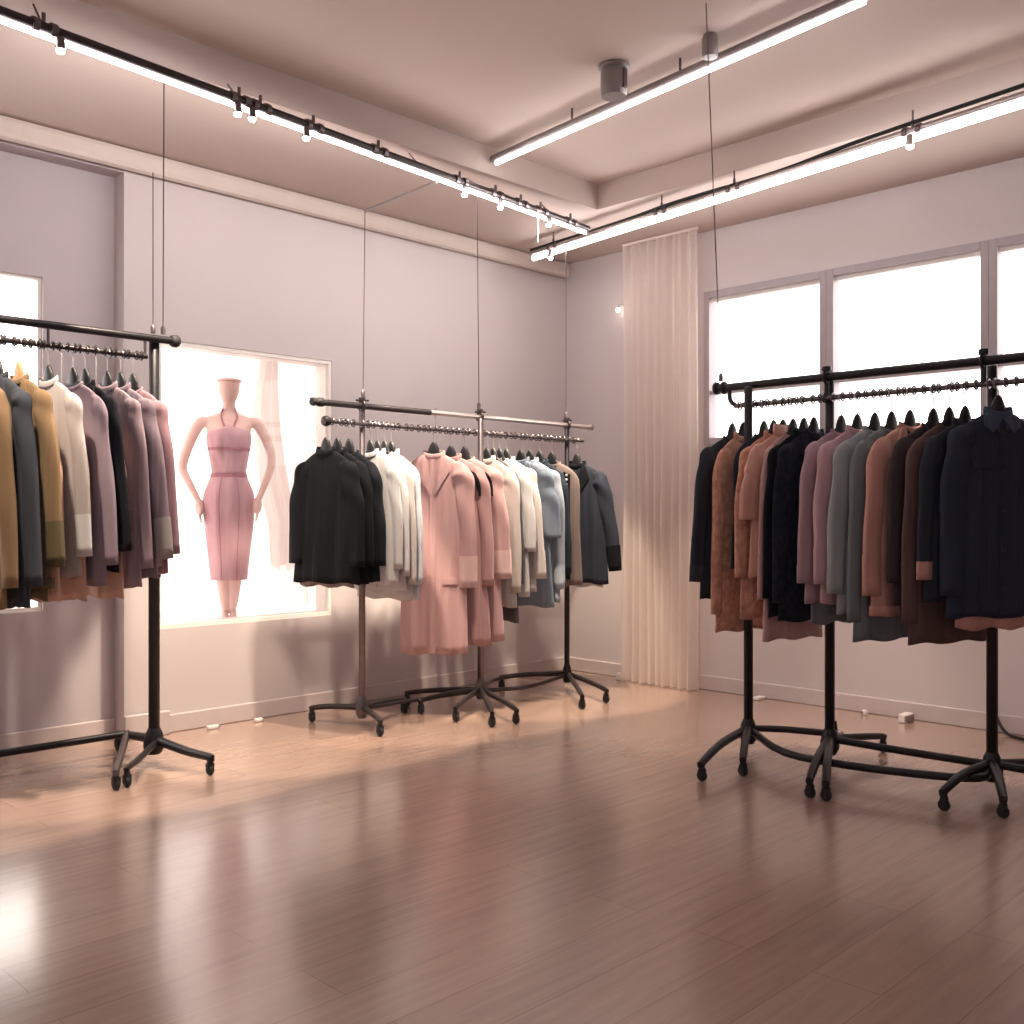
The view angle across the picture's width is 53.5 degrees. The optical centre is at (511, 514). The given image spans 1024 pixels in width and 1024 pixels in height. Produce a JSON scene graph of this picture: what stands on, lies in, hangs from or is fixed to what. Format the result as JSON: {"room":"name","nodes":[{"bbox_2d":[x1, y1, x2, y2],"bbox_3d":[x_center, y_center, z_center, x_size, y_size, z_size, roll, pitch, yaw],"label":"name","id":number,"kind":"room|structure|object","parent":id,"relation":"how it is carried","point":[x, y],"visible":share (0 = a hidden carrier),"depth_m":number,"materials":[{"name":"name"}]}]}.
{"room":"clothing store","nodes":[
{"label":"clothing store","id":0,"kind":"room"},
{"bbox_2d":[161,348,259,614],"bbox_3d":[-2.051,-0.275,6.965,2.250,2.050,0.050,0,0,-45],"label":"window","id":1,"kind":"structure","parent":0,"point":[189,386],"depth_m":6.84,"materials":[{"name":"white"}]},
{"bbox_2d":[161,604,315,621],"bbox_3d":[-1.715,-0.292,6.629,2.350,2.015,0.900,0,0,-45],"label":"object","id":2,"kind":"structure","parent":0,"point":[247,611],"depth_m":6.82,"materials":[{"name":"white"}]},
{"bbox_2d":[178,378,275,617],"bbox_3d":[-1.774,-0.098,6.335,0.587,1.506,0.265,0,0,-16],"label":"mannequin","id":3,"kind":"object","parent":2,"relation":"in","point":[229,506],"visible":0.99,"depth_m":6.27},
{"bbox_2d":[253,360,315,607],"bbox_3d":[-1.452,-0.282,7.200,0.973,1.855,0.255,0,0,-45],"label":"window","id":4,"kind":"structure","parent":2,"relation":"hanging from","point":[283,391],"depth_m":7.07,"materials":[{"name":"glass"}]},
{"bbox_2d":[0,139,564,738],"bbox_3d":[-2.629,-0.375,5.093,8.684,3.150,0.320,0,0,-45],"label":"wall","id":5,"kind":"structure","parent":0,"point":[242,274],"depth_m":6.01,"materials":[{"name":"paint"}]},
{"bbox_2d":[0,271,41,612],"bbox_3d":[-3.046,-0.367,4.704,1.644,1.725,0.080,0,0,-45],"label":"window","id":6,"kind":"structure","parent":5,"relation":"in","point":[20,294],"depth_m":5.23,"materials":[{"name":"white glass"}]},
{"bbox_2d":[0,718,114,749],"bbox_3d":[-3.201,1.150,4.451,2.969,0.100,0.018,0,0,-45],"label":"baseboard","id":7,"kind":"structure","parent":5,"relation":"attached to","point":[50,734],"depth_m":5.27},
{"bbox_2d":[123,710,169,740],"bbox_3d":[-1.969,1.135,5.478,0.255,0.130,0.032,0,0,-45],"label":"trim","id":8,"kind":"structure","parent":5,"relation":"attached to","point":[138,722],"depth_m":5.44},
{"bbox_2d":[159,342,331,628],"bbox_3d":[-1.587,-0.169,6.015,1.144,1.592,0.140,0,0,-45],"label":"window","id":9,"kind":"structure","parent":5,"relation":"in","point":[323,367],"depth_m":6.19,"materials":[{"name":"white plastic"}]},
{"bbox_2d":[0,115,569,277],"bbox_3d":[-1.855,-1.893,5.591,6.484,0.115,0.070,0,0,-45],"label":"trim","id":10,"kind":"structure","parent":5,"relation":"attached to","point":[11,129],"depth_m":5.88,"materials":[{"name":"paint"}]},
{"bbox_2d":[361,215,364,396],"bbox_3d":[-0.858,-1.248,5.918,0.024,1.167,0.392,0,0,-5],"label":"cable","id":11,"kind":"object","parent":10,"relation":"hanging from","point":[362,391],"visible":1,"depth_m":5.88,"materials":[{"name":"grey metal"}]},
{"bbox_2d":[170,657,563,732],"bbox_3d":[-0.824,1.150,6.659,3.515,0.100,0.018,0,0,-45],"label":"baseboard","id":12,"kind":"structure","parent":5,"relation":"attached to","point":[183,721],"depth_m":6.37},
{"bbox_2d":[0,670,1023,1023],"bbox_3d":[0.206,1.250,2.257,8.684,0.100,8.100,0,0,-45],"label":"floor","id":13,"kind":"structure","parent":0,"point":[566,863],"depth_m":3.36,"materials":[{"name":"brown wood"}]},
{"bbox_2d":[0,315,214,789],"bbox_3d":[-2.296,0.163,4.335,1.823,2.074,0.832,0,0,-45],"label":"clothes rack","id":14,"kind":"object","parent":13,"relation":"on","point":[154,742],"visible":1,"depth_m":4.82,"materials":[{"name":"black metal"}]},
{"bbox_2d":[13,338,23,378],"bbox_3d":[-2.150,-0.636,4.426,0.330,0.272,0.023,0,0,34],"label":"hanger","id":15,"kind":"object","parent":14,"relation":"hanging from","point":[19,371],"visible":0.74,"depth_m":4.42,"materials":[{"name":"metal"}]},
{"bbox_2d":[0,371,42,608],"bbox_3d":[-2.191,-0.110,4.354,0.587,1.012,0.079,0,0,34],"label":"coat","id":16,"kind":"object","parent":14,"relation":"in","point":[30,570],"visible":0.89,"depth_m":4.22,"materials":[{"name":"fabric"}]},
{"bbox_2d":[10,373,65,601],"bbox_3d":[-2.131,-0.124,4.414,0.634,0.984,0.072,0,0,34],"label":"coat","id":17,"kind":"object","parent":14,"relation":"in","point":[46,437],"visible":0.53,"depth_m":4.28,"materials":[{"name":"fabric"}]},
{"bbox_2d":[30,439,63,602],"bbox_3d":[-2.105,-0.028,4.472,0.427,0.819,0.059,0,0,33],"label":"blouse","id":18,"kind":"object","parent":17,"relation":"attached to","point":[54,594],"visible":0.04,"depth_m":4.37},
{"bbox_2d":[42,342,53,380],"bbox_3d":[-2.061,-0.636,4.515,0.330,0.272,0.023,0,0,33],"label":"hanger","id":19,"kind":"object","parent":14,"relation":"hanging from","point":[48,373],"visible":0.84,"depth_m":4.50,"materials":[{"name":"metal"}]},
{"bbox_2d":[37,375,92,577],"bbox_3d":[-2.049,-0.171,4.506,0.581,0.894,0.053,0,0,33],"label":"coat","id":20,"kind":"object","parent":19,"relation":"hanging from","point":[67,406],"visible":0.51,"depth_m":4.40,"materials":[{"name":"white fabric"}]},
{"bbox_2d":[60,343,64,383],"bbox_3d":[-2.021,-0.553,4.555,0.270,0.436,0.023,0,0,32],"label":"hanger","id":21,"kind":"object","parent":14,"relation":"hanging from","point":[61,343],"visible":0.2,"depth_m":4.55,"materials":[{"name":"metal"}]},
{"bbox_2d":[60,457,91,601],"bbox_3d":[-2.021,-0.028,4.555,0.417,0.818,0.050,0,0,32],"label":"blouse","id":22,"kind":"object","parent":21,"relation":"hanging from","point":[73,588],"visible":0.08,"depth_m":4.48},
{"bbox_2d":[65,344,79,386],"bbox_3d":[-1.985,-0.636,4.591,0.330,0.272,0.023,0,0,32],"label":"hanger","id":23,"kind":"object","parent":14,"relation":"hanging from","point":[73,380],"visible":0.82,"depth_m":4.58,"materials":[{"name":"metal"}]},
{"bbox_2d":[80,346,90,384],"bbox_3d":[-1.946,-0.636,4.630,0.330,0.272,0.023,0,0,32],"label":"hanger","id":24,"kind":"object","parent":14,"relation":"hanging from","point":[85,376],"visible":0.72,"depth_m":4.62,"materials":[{"name":"metal"}]},
{"bbox_2d":[85,379,131,572],"bbox_3d":[-1.928,-0.180,4.617,0.588,0.872,0.050,0,0,31],"label":"jacket","id":25,"kind":"object","parent":24,"relation":"hanging from","point":[114,421],"visible":0.26,"depth_m":4.49,"materials":[{"name":"black fabric"}]},
{"bbox_2d":[63,381,118,585],"bbox_3d":[-1.966,-0.143,4.579,0.583,0.919,0.049,0,0,32],"label":"coat","id":26,"kind":"object","parent":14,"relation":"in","point":[95,413],"visible":0.44,"depth_m":4.47,"materials":[{"name":"fabric"}]},
{"bbox_2d":[94,347,98,385],"bbox_3d":[-1.911,-0.553,4.665,0.290,0.436,0.023,0,0,31],"label":"hanger","id":27,"kind":"object","parent":14,"relation":"hanging from","point":[97,347],"visible":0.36,"depth_m":4.66,"materials":[{"name":"metal"}]},
{"bbox_2d":[87,460,126,598],"bbox_3d":[-1.911,-0.028,4.665,0.437,0.819,0.044,0,0,31],"label":"blouse","id":28,"kind":"object","parent":27,"relation":"hanging from","point":[114,587],"visible":0.05,"depth_m":4.58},
{"bbox_2d":[101,348,112,386],"bbox_3d":[-1.874,-0.636,4.702,0.330,0.272,0.023,0,0,31],"label":"hanger","id":29,"kind":"object","parent":14,"relation":"hanging from","point":[107,380],"visible":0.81,"depth_m":4.69,"materials":[{"name":"metal"}]},
{"bbox_2d":[116,350,125,387],"bbox_3d":[-1.830,-0.636,4.746,0.330,0.272,0.023,0,0,30],"label":"hanger","id":30,"kind":"object","parent":14,"relation":"hanging from","point":[120,379],"visible":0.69,"depth_m":4.73,"materials":[{"name":"metal"}]},
{"bbox_2d":[97,381,153,588],"bbox_3d":[-1.855,-0.141,4.690,0.577,0.954,0.047,0,0,31],"label":"coat","id":31,"kind":"object","parent":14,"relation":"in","point":[140,557],"visible":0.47,"depth_m":4.59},
{"bbox_2d":[128,351,139,390],"bbox_3d":[-1.788,-0.636,4.788,0.330,0.272,0.023,0,0,30],"label":"hanger","id":32,"kind":"object","parent":14,"relation":"hanging from","point":[133,380],"visible":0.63,"depth_m":4.77,"materials":[{"name":"metal"}]},
{"bbox_2d":[119,382,173,578],"bbox_3d":[-1.800,-0.161,4.729,0.642,0.914,0.057,0,0,31],"label":"coat","id":33,"kind":"object","parent":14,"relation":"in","point":[162,542],"visible":0.35,"depth_m":4.60,"materials":[{"name":"fabric"}]},
{"bbox_2d":[136,387,179,574],"bbox_3d":[-1.769,-0.163,4.776,0.576,0.879,0.054,0,0,30],"label":"coat","id":34,"kind":"object","parent":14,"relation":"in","point":[161,408],"visible":0.23,"depth_m":4.65,"materials":[{"name":"fabric"}]},
{"label":"hanger","id":35,"kind":"object","parent":14,"relation":"hanging from","visible":0},
{"bbox_2d":[0,388,17,609],"bbox_3d":[-2.256,-0.103,4.288,0.589,0.999,0.095,0,0,35],"label":"coat","id":36,"kind":"object","parent":35,"relation":"hanging from","point":[8,503],"visible":1,"depth_m":4.14,"materials":[{"name":"fabric"}]},
{"bbox_2d":[308,397,609,735],"bbox_3d":[-0.187,0.269,6.247,2.349,1.863,0.965,0,0,-45],"label":"clothes rack","id":37,"kind":"object","parent":13,"relation":"on","point":[362,708],"visible":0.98,"depth_m":6.16,"materials":[{"name":"brown metal"}]},
{"bbox_2d":[320,426,330,449],"bbox_3d":[-1.018,-0.396,5.558,0.330,0.272,0.023,0,0,30],"label":"hanger","id":38,"kind":"object","parent":37,"relation":"hanging from","point":[325,445],"visible":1,"depth_m":5.55,"materials":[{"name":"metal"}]},
{"bbox_2d":[289,446,364,587],"bbox_3d":[-1.019,0.010,5.557,0.534,0.776,0.067,0,0,30],"label":"jacket","id":39,"kind":"object","parent":38,"relation":"hanging from","point":[327,507],"visible":1,"depth_m":5.53,"materials":[{"name":"black fabric"}]},
{"bbox_2d":[333,419,342,450],"bbox_3d":[-0.965,-0.396,5.611,0.330,0.272,0.023,0,0,30],"label":"hanger","id":40,"kind":"object","parent":37,"relation":"hanging from","point":[337,442],"visible":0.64,"depth_m":5.60,"materials":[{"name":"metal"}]},
{"bbox_2d":[336,446,373,583],"bbox_3d":[-0.966,-0.001,5.611,0.504,0.754,0.074,0,0,30],"label":"jacket","id":41,"kind":"object","parent":40,"relation":"hanging from","point":[365,481],"visible":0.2,"depth_m":5.49,"materials":[{"name":"black fabric"}]},
{"bbox_2d":[350,450,385,582],"bbox_3d":[-0.908,0.007,5.668,0.505,0.739,0.074,0,0,31],"label":"jacket","id":42,"kind":"object","parent":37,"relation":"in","point":[379,520],"visible":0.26,"depth_m":5.54,"materials":[{"name":"black fabric"}]},
{"bbox_2d":[365,421,374,452],"bbox_3d":[-0.805,-0.396,5.771,0.330,0.272,0.023,0,0,41],"label":"hanger","id":43,"kind":"object","parent":37,"relation":"hanging from","point":[370,447],"visible":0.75,"depth_m":5.76,"materials":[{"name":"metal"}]},
{"bbox_2d":[365,448,402,585],"bbox_3d":[-0.804,0.009,5.772,0.536,0.774,0.049,0,0,41],"label":"blouse","id":44,"kind":"object","parent":43,"relation":"hanging from","point":[389,574],"visible":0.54,"depth_m":5.63,"materials":[{"name":"white fabric"}]},
{"bbox_2d":[374,422,381,451],"bbox_3d":[-0.769,-0.396,5.807,0.330,0.272,0.023,0,0,41],"label":"hanger","id":45,"kind":"object","parent":37,"relation":"hanging from","point":[377,444],"visible":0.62,"depth_m":5.79,"materials":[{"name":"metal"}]},
{"bbox_2d":[354,448,409,591],"bbox_3d":[-0.771,0.027,5.805,0.531,0.817,0.054,0,0,41],"label":"blouse","id":46,"kind":"object","parent":45,"relation":"hanging from","point":[405,571],"visible":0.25,"depth_m":5.65,"materials":[{"name":"white fabric"}]},
{"bbox_2d":[388,423,395,451],"bbox_3d":[-0.699,-0.396,5.878,0.330,0.272,0.023,0,0,42],"label":"hanger","id":47,"kind":"object","parent":37,"relation":"hanging from","point":[391,446],"visible":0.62,"depth_m":5.87,"materials":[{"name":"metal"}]},
{"bbox_2d":[357,452,416,600],"bbox_3d":[-0.734,0.062,5.842,0.533,0.849,0.047,0,0,41],"label":"blouse","id":48,"kind":"object","parent":47,"relation":"hanging from","point":[407,595],"visible":0.23,"depth_m":5.68,"materials":[{"name":"beige fabric"}]},
{"bbox_2d":[393,449,422,599],"bbox_3d":[-0.698,0.052,5.878,0.532,0.867,0.048,0,0,42],"label":"blouse","id":49,"kind":"object","parent":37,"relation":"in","point":[419,521],"visible":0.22,"depth_m":5.71,"materials":[{"name":"white fabric"}]},
{"bbox_2d":[400,450,477,655],"bbox_3d":[-0.470,0.225,6.105,0.532,1.232,0.097,0,0,7],"label":"coat","id":50,"kind":"object","parent":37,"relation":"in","point":[436,623],"visible":0.67,"depth_m":6.07,"materials":[{"name":"pink fabric"}]},
{"bbox_2d":[450,453,493,646],"bbox_3d":[-0.373,0.209,6.201,0.542,1.174,0.090,0,0,13],"label":"coat","id":51,"kind":"object","parent":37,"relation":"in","point":[478,616],"visible":0.38,"depth_m":6.13,"materials":[{"name":"pink fabric"}]},
{"bbox_2d":[467,457,511,641],"bbox_3d":[-0.285,0.207,6.278,0.595,1.139,0.091,0,0,17],"label":"coat","id":52,"kind":"object","parent":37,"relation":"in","point":[502,560],"visible":0.33,"depth_m":6.19,"materials":[{"name":"pink fabric"}]},
{"bbox_2d":[484,455,520,607],"bbox_3d":[-0.159,0.099,6.418,0.544,0.954,0.052,0,0,37],"label":"blouse","id":53,"kind":"object","parent":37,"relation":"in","point":[511,587],"visible":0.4,"depth_m":6.27,"materials":[{"name":"beige fabric"}]},
{"bbox_2d":[498,458,523,622],"bbox_3d":[-0.119,0.158,6.457,0.472,1.037,0.054,0,0,37],"label":"sweater","id":54,"kind":"object","parent":37,"relation":"hanging from","point":[509,614],"visible":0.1,"depth_m":6.33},
{"bbox_2d":[504,458,535,596],"bbox_3d":[-0.077,0.077,6.499,0.570,0.879,0.055,0,0,37],"label":"blouse","id":55,"kind":"object","parent":37,"relation":"hanging from","point":[527,505],"visible":0.28,"depth_m":6.35,"materials":[{"name":"white fabric"}]},
{"bbox_2d":[509,456,546,591],"bbox_3d":[-0.024,0.059,6.531,0.596,0.874,0.059,0,0,37],"label":"jacket","id":56,"kind":"object","parent":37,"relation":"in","point":[537,560],"visible":0.2,"depth_m":6.37,"materials":[{"name":"beige fabric"}]},
{"bbox_2d":[515,457,560,607],"bbox_3d":[0.054,0.107,6.629,0.607,0.977,0.087,0,0,33],"label":"shirt","id":57,"kind":"object","parent":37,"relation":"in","point":[550,503],"visible":0.36,"depth_m":6.50,"materials":[{"name":"blue fabric"}]},
{"bbox_2d":[530,457,564,602],"bbox_3d":[0.117,0.097,6.694,0.541,0.957,0.080,0,0,34],"label":"shirt","id":58,"kind":"object","parent":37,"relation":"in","point":[557,545],"visible":0.16,"depth_m":6.54,"materials":[{"name":"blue fabric"}]},
{"bbox_2d":[539,458,571,587],"bbox_3d":[0.184,0.050,6.760,0.480,0.852,0.094,0,0,33],"label":"jacket","id":59,"kind":"object","parent":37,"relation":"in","point":[568,546],"visible":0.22,"depth_m":6.63,"materials":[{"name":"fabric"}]},
{"bbox_2d":[551,461,582,585],"bbox_3d":[0.269,0.057,6.845,0.445,0.837,0.095,0,0,25],"label":"jacket","id":60,"kind":"object","parent":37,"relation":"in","point":[575,577],"visible":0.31,"depth_m":6.75,"materials":[{"name":"beige fabric"}]},
{"bbox_2d":[569,461,621,587],"bbox_3d":[0.472,0.061,7.011,0.619,0.874,0.093,0,0,29],"label":"jacket","id":61,"kind":"object","parent":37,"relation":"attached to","point":[599,536],"visible":0.5,"depth_m":6.92,"materials":[{"name":"grey fabric"}]},
{"bbox_2d":[697,348,1023,817],"bbox_3d":[1.751,0.245,4.620,1.738,1.910,1.082,0,0,17],"label":"clothes rack","id":62,"kind":"object","parent":13,"relation":"on","point":[991,768],"visible":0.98,"depth_m":4.59,"materials":[{"name":"black metal"}]},
{"bbox_2d":[689,435,729,598],"bbox_3d":[1.123,0.012,5.221,0.598,0.838,0.059,0,0,-36],"label":"coat","id":63,"kind":"object","parent":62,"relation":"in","point":[700,557],"visible":0.38,"depth_m":5.08,"materials":[{"name":"grey fabric"}]},
{"bbox_2d":[711,432,762,632],"bbox_3d":[1.181,0.084,5.184,0.468,1.014,0.060,0,0,-35],"label":"coat","id":64,"kind":"object","parent":62,"relation":"hanging from","point":[725,588],"visible":0.46,"depth_m":5.08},
{"bbox_2d":[734,430,772,619],"bbox_3d":[1.305,0.044,5.060,0.537,0.934,0.050,0,0,-33],"label":"blouse","id":65,"kind":"object","parent":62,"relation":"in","point":[751,608],"visible":0.31,"depth_m":4.93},
{"bbox_2d":[730,433,760,568],"bbox_3d":[1.269,-0.068,5.094,0.473,0.679,0.057,0,0,-35],"label":"sleeve","id":66,"kind":"object","parent":65,"relation":"attached to","point":[752,440],"visible":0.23,"depth_m":4.98,"materials":[{"name":"brown fabric"}]},
{"bbox_2d":[739,423,788,577],"bbox_3d":[1.342,-0.070,5.023,0.602,0.763,0.047,0,0,-33],"label":"blouse","id":67,"kind":"object","parent":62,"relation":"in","point":[749,490],"visible":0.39,"depth_m":4.90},
{"bbox_2d":[762,428,802,617],"bbox_3d":[1.420,0.034,4.944,0.551,0.914,0.051,0,0,-31],"label":"jacket","id":68,"kind":"object","parent":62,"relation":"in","point":[772,457],"visible":0.26,"depth_m":4.81,"materials":[{"name":"black fabric"}]},
{"bbox_2d":[786,398,797,435],"bbox_3d":[1.380,-0.441,4.984,0.320,0.272,0.023,0,0,-32],"label":"hanger","id":69,"kind":"object","parent":62,"relation":"hanging from","point":[793,424],"visible":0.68,"depth_m":4.97,"materials":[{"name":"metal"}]},
{"bbox_2d":[757,432,822,641],"bbox_3d":[1.381,0.102,4.984,0.485,1.019,0.050,0,0,-32],"label":"dress","id":70,"kind":"object","parent":69,"relation":"hanging from","point":[773,629],"visible":0.18,"depth_m":4.88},
{"bbox_2d":[772,427,824,621],"bbox_3d":[1.460,0.045,4.905,0.540,0.932,0.050,0,0,-30],"label":"jacket","id":71,"kind":"object","parent":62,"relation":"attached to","point":[789,594],"visible":0.51,"depth_m":4.80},
{"bbox_2d":[808,396,820,432],"bbox_3d":[1.459,-0.441,4.905,0.330,0.272,0.023,0,0,-30],"label":"hanger","id":72,"kind":"object","parent":62,"relation":"hanging from","point":[813,427],"visible":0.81,"depth_m":4.89,"materials":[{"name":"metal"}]},
{"bbox_2d":[797,428,852,624],"bbox_3d":[1.558,0.053,4.806,0.562,0.921,0.073,0,0,-29],"label":"sweater","id":73,"kind":"object","parent":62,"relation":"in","point":[821,614],"visible":0.28,"depth_m":4.68,"materials":[{"name":"fabric"}]},
{"bbox_2d":[813,424,867,604],"bbox_3d":[1.615,-0.006,4.750,0.558,0.834,0.074,0,0,-29],"label":"blouse","id":74,"kind":"object","parent":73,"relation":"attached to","point":[823,483],"visible":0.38,"depth_m":4.62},
{"bbox_2d":[834,394,846,432],"bbox_3d":[1.559,-0.441,4.805,0.330,0.272,0.023,0,0,-30],"label":"hanger","id":75,"kind":"object","parent":62,"relation":"hanging from","point":[841,424],"visible":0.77,"depth_m":4.79,"materials":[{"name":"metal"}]},
{"bbox_2d":[851,392,862,429],"bbox_3d":[1.616,-0.441,4.748,0.330,0.272,0.023,0,0,-29],"label":"hanger","id":76,"kind":"object","parent":62,"relation":"hanging from","point":[857,423],"visible":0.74,"depth_m":4.74,"materials":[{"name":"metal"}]},
{"bbox_2d":[867,390,880,430],"bbox_3d":[1.676,-0.441,4.688,0.330,0.272,0.023,0,0,-28],"label":"hanger","id":77,"kind":"object","parent":62,"relation":"hanging from","point":[874,424],"visible":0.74,"depth_m":4.68,"materials":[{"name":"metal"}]},
{"bbox_2d":[884,389,897,429],"bbox_3d":[1.732,-0.441,4.632,0.330,0.272,0.023,0,0,-27],"label":"hanger","id":78,"kind":"object","parent":62,"relation":"hanging from","point":[891,421],"visible":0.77,"depth_m":4.62,"materials":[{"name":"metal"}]},
{"bbox_2d":[847,425,907,642],"bbox_3d":[1.732,0.082,4.633,0.544,0.979,0.071,0,0,-27],"label":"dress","id":79,"kind":"object","parent":78,"relation":"hanging from","point":[865,627],"visible":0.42,"depth_m":4.52,"materials":[{"name":"grey fabric"}]},
{"bbox_2d":[826,426,874,614],"bbox_3d":[1.669,0.022,4.682,0.572,0.859,0.072,0,0,-28],"label":"coat","id":80,"kind":"object","parent":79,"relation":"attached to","point":[838,510],"visible":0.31,"depth_m":4.56,"materials":[{"name":"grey fabric"}]},
{"bbox_2d":[862,421,920,616],"bbox_3d":[1.793,0.015,4.572,0.571,0.872,0.087,0,0,-26],"label":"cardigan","id":81,"kind":"object","parent":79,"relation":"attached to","point":[875,585],"visible":0.4,"depth_m":4.46,"materials":[{"name":"fabric"}]},
{"bbox_2d":[903,387,917,426],"bbox_3d":[1.792,-0.441,4.571,0.330,0.272,0.023,0,0,-26],"label":"hanger","id":82,"kind":"object","parent":62,"relation":"hanging from","point":[909,420],"visible":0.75,"depth_m":4.56,"materials":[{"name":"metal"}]},
{"bbox_2d":[925,385,938,426],"bbox_3d":[1.867,-0.441,4.497,0.330,0.272,0.023,0,0,-25],"label":"hanger","id":83,"kind":"object","parent":62,"relation":"hanging from","point":[933,418],"visible":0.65,"depth_m":4.49,"materials":[{"name":"metal"}]},
{"bbox_2d":[941,383,954,426],"bbox_3d":[1.916,-0.441,4.448,0.330,0.272,0.023,0,0,-24],"label":"hanger","id":84,"kind":"object","parent":62,"relation":"hanging from","point":[947,421],"visible":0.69,"depth_m":4.43,"materials":[{"name":"metal"}]},
{"bbox_2d":[901,421,985,645],"bbox_3d":[1.916,0.077,4.449,0.542,0.969,0.062,0,0,-24],"label":"coat","id":85,"kind":"object","parent":84,"relation":"hanging from","point":[927,623],"visible":0.31,"depth_m":4.35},
{"bbox_2d":[887,423,932,616],"bbox_3d":[1.867,0.023,4.498,0.537,0.859,0.063,0,0,-25],"label":"blouse","id":86,"kind":"object","parent":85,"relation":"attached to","point":[896,477],"visible":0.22,"depth_m":4.38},
{"bbox_2d":[916,417,974,602],"bbox_3d":[1.967,-0.026,4.395,0.551,0.794,0.066,0,0,-23],"label":"jacket","id":87,"kind":"object","parent":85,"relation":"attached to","point":[933,457],"visible":0.38,"depth_m":4.30,"materials":[{"name":"grey fabric"}]},
{"bbox_2d":[959,382,971,422],"bbox_3d":[1.964,-0.441,4.400,0.330,0.272,0.023,0,0,-23],"label":"hanger","id":88,"kind":"object","parent":62,"relation":"hanging from","point":[965,416],"visible":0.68,"depth_m":4.39,"materials":[{"name":"metal"}]},
{"bbox_2d":[939,406,1023,630],"bbox_3d":[2.062,0.013,4.304,0.545,0.949,0.097,0,0,-12],"label":"coat","id":89,"kind":"object","parent":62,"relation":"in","point":[981,562],"visible":1,"depth_m":4.25,"materials":[{"name":"fabric"}]},
{"bbox_2d":[991,379,1006,410],"bbox_3d":[2.061,-0.459,4.303,0.330,0.236,0.023,0,0,-12],"label":"hanger","id":90,"kind":"object","parent":62,"relation":"hanging from","point":[998,404],"visible":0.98,"depth_m":4.29,"materials":[{"name":"metal"}]},
{"bbox_2d":[898,712,913,723],"bbox_3d":[2.285,1.175,5.883,0.053,0.050,0.104,0,0,45],"label":"socket","id":91,"kind":"object","parent":13,"relation":"on","point":[906,717],"visible":1,"depth_m":5.85,"materials":[{"name":"white plastic"}]},
{"bbox_2d":[0,0,1023,263],"bbox_3d":[0.153,-2.080,2.310,8.684,0.260,8.250,0,0,-45],"label":"ceiling","id":92,"kind":"structure","parent":0,"point":[451,85],"depth_m":4.97,"materials":[{"name":"paint"}]},
{"bbox_2d":[0,3,590,241],"bbox_3d":[-1.006,-1.796,5.340,0.808,0.313,3.802,0,0,40],"label":"track light","id":93,"kind":"object","parent":92,"relation":"hanging from","point":[62,38],"visible":1,"depth_m":4.61,"materials":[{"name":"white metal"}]},
{"bbox_2d":[150,172,155,333],"bbox_3d":[-1.826,-1.355,5.150,0.024,0.974,0.646,0,0,-20],"label":"cable","id":94,"kind":"object","parent":93,"relation":"hanging from","point":[152,328],"visible":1,"depth_m":5.11,"materials":[{"name":"grey metal"}]},
{"bbox_2d":[160,82,165,334],"bbox_3d":[-1.566,-1.352,4.574,0.024,0.970,0.704,0,0,-20],"label":"cable","id":95,"kind":"object","parent":93,"relation":"hanging from","point":[162,329],"visible":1,"depth_m":4.57,"materials":[{"name":"grey metal"}]},
{"bbox_2d":[477,196,480,408],"bbox_3d":[-0.207,-1.252,6.062,0.024,1.178,0.637,0,0,0],"label":"cable","id":96,"kind":"object","parent":93,"relation":"hanging from","point":[478,404],"visible":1,"depth_m":6.08,"materials":[{"name":"grey metal"}]},
{"bbox_2d":[598,59,629,101],"bbox_3d":[0.479,-2.038,4.770,0.150,0.145,0.150,0,0,-45],"label":"ceiling spotlight","id":97,"kind":"object","parent":92,"relation":"attached to","point":[613,72],"visible":1,"depth_m":4.72,"materials":[{"name":"grey metal"}]},
{"bbox_2d":[620,227,699,690],"bbox_3d":[1.029,-0.381,7.089,0.096,3.138,0.651,0,0,-45],"label":"curtain","id":98,"kind":"object","parent":92,"relation":"hanging from","point":[660,611],"visible":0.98,"depth_m":7.08,"materials":[{"name":"fabric"}]},
{"bbox_2d":[490,0,866,164],"bbox_3d":[0.608,-2.049,4.830,0.130,0.123,2.393,0,0,-39],"label":"track light","id":99,"kind":"object","parent":92,"relation":"hanging from","point":[835,8],"visible":0.94,"depth_m":4.57,"materials":[{"name":"white"}]},
{"bbox_2d":[705,3,722,381],"bbox_3d":[0.948,-1.403,4.734,0.023,1.419,1.146,0,0,14],"label":"cable","id":100,"kind":"object","parent":92,"relation":"hanging from","point":[720,374],"visible":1,"depth_m":4.66,"materials":[{"name":"grey metal"}]},
{"bbox_2d":[529,83,1023,260],"bbox_3d":[1.206,-1.851,5.798,0.078,0.197,3.520,0,0,-38],"label":"track light","id":101,"kind":"object","parent":92,"relation":"hanging from","point":[907,136],"visible":1,"depth_m":5.30,"materials":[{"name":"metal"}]},
{"bbox_2d":[565,157,1023,716],"bbox_3d":[3.277,-0.375,5.186,0.200,3.150,7.900,0,0,-45],"label":"wall","id":102,"kind":"structure","parent":0,"point":[984,203],"depth_m":6.47,"materials":[{"name":"paint"}]},
{"bbox_2d":[704,270,825,444],"bbox_3d":[1.680,-1.005,6.694,0.125,1.050,0.910,0,0,-45],"label":"window","id":103,"kind":"structure","parent":102,"relation":"in","point":[775,328],"depth_m":6.71,"materials":[{"name":"glass"}]},
{"bbox_2d":[570,657,1023,735],"bbox_3d":[3.206,1.150,5.103,0.018,0.100,7.882,0,0,-45],"label":"baseboard","id":104,"kind":"structure","parent":102,"relation":"attached to","point":[880,706],"depth_m":6.22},
{"bbox_2d":[826,240,988,428],"bbox_3d":[2.347,-1.005,6.027,0.125,1.050,0.975,0,0,-45],"label":"window","id":105,"kind":"structure","parent":102,"relation":"in","point":[932,305],"depth_m":6.02,"materials":[{"name":"glass"}]},
{"bbox_2d":[989,233,1023,420],"bbox_3d":[3.139,-1.005,5.235,0.125,1.050,1.265,0,0,-45],"label":"window","id":106,"kind":"structure","parent":102,"relation":"in","point":[1006,254],"depth_m":5.62,"materials":[{"name":"glass"}]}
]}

